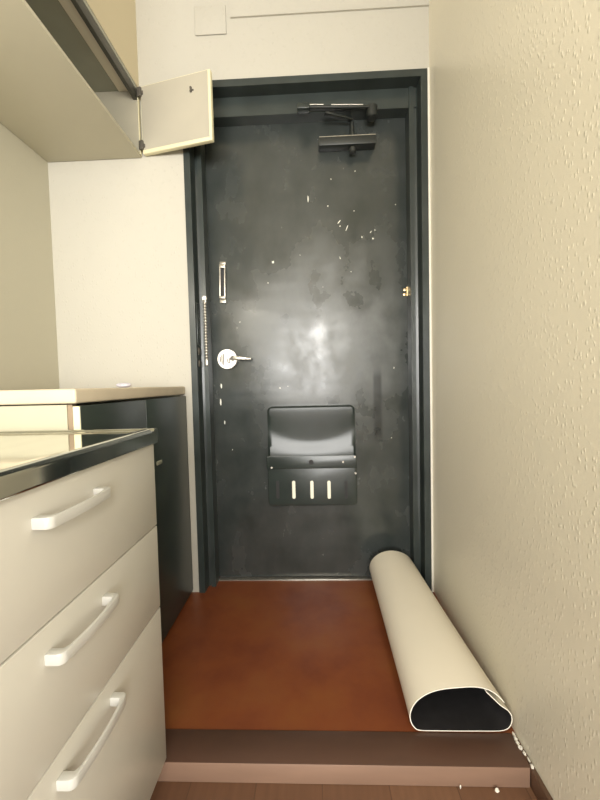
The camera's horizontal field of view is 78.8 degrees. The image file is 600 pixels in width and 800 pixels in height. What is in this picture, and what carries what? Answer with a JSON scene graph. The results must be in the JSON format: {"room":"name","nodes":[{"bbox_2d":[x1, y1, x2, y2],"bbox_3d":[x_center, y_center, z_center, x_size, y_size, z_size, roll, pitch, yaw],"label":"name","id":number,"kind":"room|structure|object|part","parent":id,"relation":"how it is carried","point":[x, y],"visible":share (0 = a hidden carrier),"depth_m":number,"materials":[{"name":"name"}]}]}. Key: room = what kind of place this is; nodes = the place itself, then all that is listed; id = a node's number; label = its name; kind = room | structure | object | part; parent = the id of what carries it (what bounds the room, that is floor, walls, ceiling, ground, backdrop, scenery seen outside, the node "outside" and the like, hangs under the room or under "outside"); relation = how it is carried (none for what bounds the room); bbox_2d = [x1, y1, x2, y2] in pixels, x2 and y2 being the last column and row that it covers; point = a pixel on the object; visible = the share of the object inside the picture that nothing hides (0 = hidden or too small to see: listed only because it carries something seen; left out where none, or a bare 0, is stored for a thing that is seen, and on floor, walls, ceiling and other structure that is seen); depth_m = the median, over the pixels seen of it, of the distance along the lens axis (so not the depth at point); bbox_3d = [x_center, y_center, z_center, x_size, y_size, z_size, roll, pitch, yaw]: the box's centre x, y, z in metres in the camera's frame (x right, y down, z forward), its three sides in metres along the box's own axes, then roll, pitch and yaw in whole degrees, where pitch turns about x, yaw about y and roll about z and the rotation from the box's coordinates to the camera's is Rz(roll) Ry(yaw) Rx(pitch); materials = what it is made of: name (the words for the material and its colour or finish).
{"room":"studio apartment","nodes":[
{"label":"studio apartment","id":0,"kind":"room"},
{"bbox_2d":[0,123,59,389],"bbox_3d":[-1.094,-0.323,0.389,0.100,2.576,2.525,-1,3,2],"label":"wall","id":1,"kind":"structure","parent":0,"point":[28,330],"depth_m":1.34,"materials":[{"name":"beige paint"}]},
{"bbox_2d":[0,0,213,161],"bbox_3d":[-0.689,-1.074,0.946,0.693,0.264,1.013,-1,3,2],"label":"upper cabinet","id":2,"kind":"object","parent":1,"relation":"attached to","point":[66,92],"visible":1,"depth_m":1.26,"materials":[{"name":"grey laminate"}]},
{"bbox_3d":[-0.842,-0.944,0.956,0.383,0.012,1.012,-1,3,2],"label":"panel","id":3,"kind":"part","parent":2,"relation":"part of","materials":[{"name":"beige wood"}]},
{"bbox_3d":[-0.848,-1.195,0.945,0.382,0.014,1.012,-1,3,2],"label":"panel","id":4,"kind":"part","parent":2,"relation":"part of","materials":[{"name":"beige wood"}]},
{"bbox_3d":[-0.664,-1.173,0.940,0.016,0.038,0.983,-1,3,2],"label":"rail","id":5,"kind":"part","parent":2,"relation":"part of","materials":[{"name":"brown wood"}]},
{"bbox_3d":[-0.823,-1.092,1.449,0.376,0.238,0.014,-1,3,2],"label":"panel","id":6,"kind":"part","parent":2,"relation":"part of","materials":[{"name":"beige wood"}]},
{"bbox_3d":[-0.474,-1.099,1.404,0.301,0.257,0.019,-1,3,14],"label":"cabinet door","id":7,"kind":"part","parent":2,"relation":"part of","materials":[{"name":"beige wood"}]},
{"bbox_2d":[86,0,138,86],"bbox_3d":[-0.855,-1.423,0.932,0.386,0.438,1.025,-1,3,2],"label":"wall","id":8,"kind":"structure","parent":0,"point":[117,18],"depth_m":1.32,"materials":[{"name":"beige paint"}]},
{"bbox_2d":[48,0,428,591],"bbox_3d":[-0.242,-0.441,1.527,1.522,2.480,0.120,-1,3,2],"label":"wall","id":9,"kind":"structure","parent":0,"point":[118,226],"depth_m":1.47,"materials":[{"name":"beige paint"}]},
{"bbox_2d":[194,4,225,35],"bbox_3d":[-0.349,-1.479,1.421,0.123,0.109,0.005,-1,3,2],"label":"plate","id":10,"kind":"object","parent":9,"relation":"attached to","point":[210,19],"visible":1,"depth_m":1.42,"materials":[{"name":"beige plastic"}]},
{"bbox_2d":[183,68,431,592],"bbox_3d":[0.036,-0.236,1.535,0.957,2.056,0.151,-1,3,2],"label":"door","id":11,"kind":"structure","parent":9,"relation":"in","point":[306,209],"depth_m":1.55,"materials":[{"name":"black paint"}]},
{"bbox_3d":[-0.419,-0.311,1.499,0.003,0.170,0.028,-1,3,2],"label":"strike plate","id":12,"kind":"part","parent":11,"relation":"part of","materials":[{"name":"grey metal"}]},
{"bbox_3d":[-0.391,-0.290,1.511,0.013,0.258,0.013,-1,3,2],"label":"guard chain","id":13,"kind":"part","parent":11,"relation":"part of","materials":[{"name":"silver metal"}]},
{"bbox_3d":[-0.331,-0.504,1.560,0.031,0.175,0.014,-1,3,2],"label":"guard rail","id":14,"kind":"part","parent":11,"relation":"part of","materials":[{"name":"silver metal"}]},
{"bbox_3d":[-0.245,-0.177,1.544,0.079,0.018,0.015,-1,3,2],"label":"turn lever","id":15,"kind":"part","parent":11,"relation":"part of","materials":[{"name":"silver metal"}]},
{"bbox_3d":[0.144,-1.153,1.469,0.271,0.036,0.061,-1,3,2],"label":"closer arm","id":16,"kind":"part","parent":11,"relation":"part of","materials":[{"name":"black metal"}]},
{"bbox_2d":[230,0,428,18],"bbox_3d":[0.108,-1.589,1.399,0.762,0.193,0.007,-1,3,2],"label":"beam","id":17,"kind":"structure","parent":9,"relation":"attached to","point":[238,8],"depth_m":1.40,"materials":[{"name":"beige paint"}]},
{"bbox_2d":[162,576,514,733],"bbox_3d":[-0.221,0.839,1.320,1.522,0.060,0.805,-1,3,2],"label":"floor","id":18,"kind":"structure","parent":0,"point":[237,655],"depth_m":1.13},
{"bbox_2d":[0,386,192,641],"bbox_3d":[-0.728,0.396,1.174,0.531,0.862,0.688,-1,3,2],"label":"cabinet","id":19,"kind":"object","parent":18,"relation":"on","point":[163,409],"visible":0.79,"depth_m":1.22,"materials":[{"name":"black laminate"}]},
{"bbox_3d":[-0.484,0.411,0.990,0.019,0.811,0.317,-1,3,2],"label":"cabinet door","id":20,"kind":"part","parent":19,"relation":"part of","materials":[{"name":"black laminate"}]},
{"bbox_2d":[116,383,131,387],"bbox_3d":[-0.614,-0.051,1.273,0.052,0.019,0.037,-1,3,2],"label":"plastic wrap","id":21,"kind":"object","parent":19,"relation":"on","point":[122,385],"visible":0.98,"depth_m":1.26,"materials":[{"name":"white plastic"}]},
{"bbox_3d":[-0.471,0.396,1.329,0.019,0.811,0.358,-1,3,2],"label":"cabinet door","id":22,"kind":"part","parent":19,"relation":"part of","materials":[{"name":"black laminate"}]},
{"bbox_2d":[369,551,511,731],"bbox_3d":[0.403,0.720,1.211,0.247,0.150,0.647,-1,3,2],"label":"sheet","id":23,"kind":"object","parent":18,"relation":"on","point":[445,688],"visible":1,"depth_m":0.99,"materials":[{"name":"beige plastic"}]},
{"bbox_2d":[150,781,536,799],"bbox_3d":[-0.026,0.988,-1.272,4.800,0.050,4.370,-1,3,2],"label":"floor","id":24,"kind":"structure","parent":0,"point":[163,790],"depth_m":0.81,"materials":[{"name":"brown wood"}]},
{"bbox_2d":[0,444,165,799],"bbox_3d":[-0.665,0.519,0.265,0.721,0.784,1.135,-1,3,2],"label":"base cabinet","id":25,"kind":"object","parent":24,"relation":"on","point":[82,712],"visible":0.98,"depth_m":0.54,"materials":[{"name":"beige laminate"}]},
{"bbox_3d":[-0.316,0.150,0.522,0.028,0.016,0.141,-1,3,2],"label":"handle","id":26,"kind":"part","parent":25,"relation":"part of","materials":[{"name":"white plastic"}]},
{"bbox_3d":[-0.337,0.197,0.549,0.019,0.180,0.511,-1,3,2],"label":"drawer","id":27,"kind":"part","parent":25,"relation":"part of","materials":[{"name":"beige laminate"}]},
{"bbox_2d":[0,428,157,501],"bbox_3d":[-0.684,0.110,0.248,0.704,0.034,1.136,-1,3,2],"label":"countertop","id":28,"kind":"structure","parent":25,"relation":"on","point":[29,459],"depth_m":0.57,"materials":[{"name":"silver metal"}]},
{"bbox_3d":[-0.311,0.331,0.538,0.028,0.016,0.141,-1,3,2],"label":"handle","id":29,"kind":"part","parent":25,"relation":"part of","materials":[{"name":"white plastic"}]},
{"bbox_3d":[-0.307,0.509,0.554,0.028,0.016,0.141,-1,3,2],"label":"handle","id":30,"kind":"part","parent":25,"relation":"part of","materials":[{"name":"white plastic"}]},
{"bbox_3d":[-0.327,0.650,0.569,0.019,0.353,0.511,-1,3,2],"label":"drawer","id":31,"kind":"part","parent":25,"relation":"part of","materials":[{"name":"beige laminate"}]},
{"bbox_2d":[158,729,529,787],"bbox_3d":[0.025,0.845,0.866,0.972,0.048,0.082,-1,3,2],"label":"step","id":32,"kind":"structure","parent":24,"relation":"on","point":[464,759],"depth_m":0.84,"materials":[{"name":"brown wood"}]},
{"bbox_2d":[512,731,533,768],"bbox_3d":[0.514,0.811,0.846,0.012,0.010,0.086,-1,3,2],"label":"sealant","id":33,"kind":"structure","parent":32,"relation":"attached to","point":[520,747],"depth_m":0.85,"materials":[{"name":"white plastic"}]},
{"bbox_2d":[429,0,599,799],"bbox_3d":[0.527,-0.359,0.328,0.100,2.576,2.525,-1,3,2],"label":"wall","id":34,"kind":"structure","parent":0,"point":[515,84],"depth_m":0.82,"materials":[{"name":"paint"}]},
{"bbox_2d":[427,67,433,591],"bbox_3d":[0.517,-0.246,1.460,0.008,2.060,0.036,-1,3,2],"label":"sealant","id":35,"kind":"structure","parent":34,"relation":"attached to","point":[428,68],"depth_m":1.44,"materials":[{"name":"white plastic"}]},
{"bbox_2d":[511,734,552,799],"bbox_3d":[0.487,0.873,0.006,0.011,0.045,1.769,-1,3,2],"label":"baseboard","id":36,"kind":"structure","parent":34,"relation":"attached to","point":[539,789],"depth_m":0.79,"materials":[{"name":"brown wood"}]}
]}

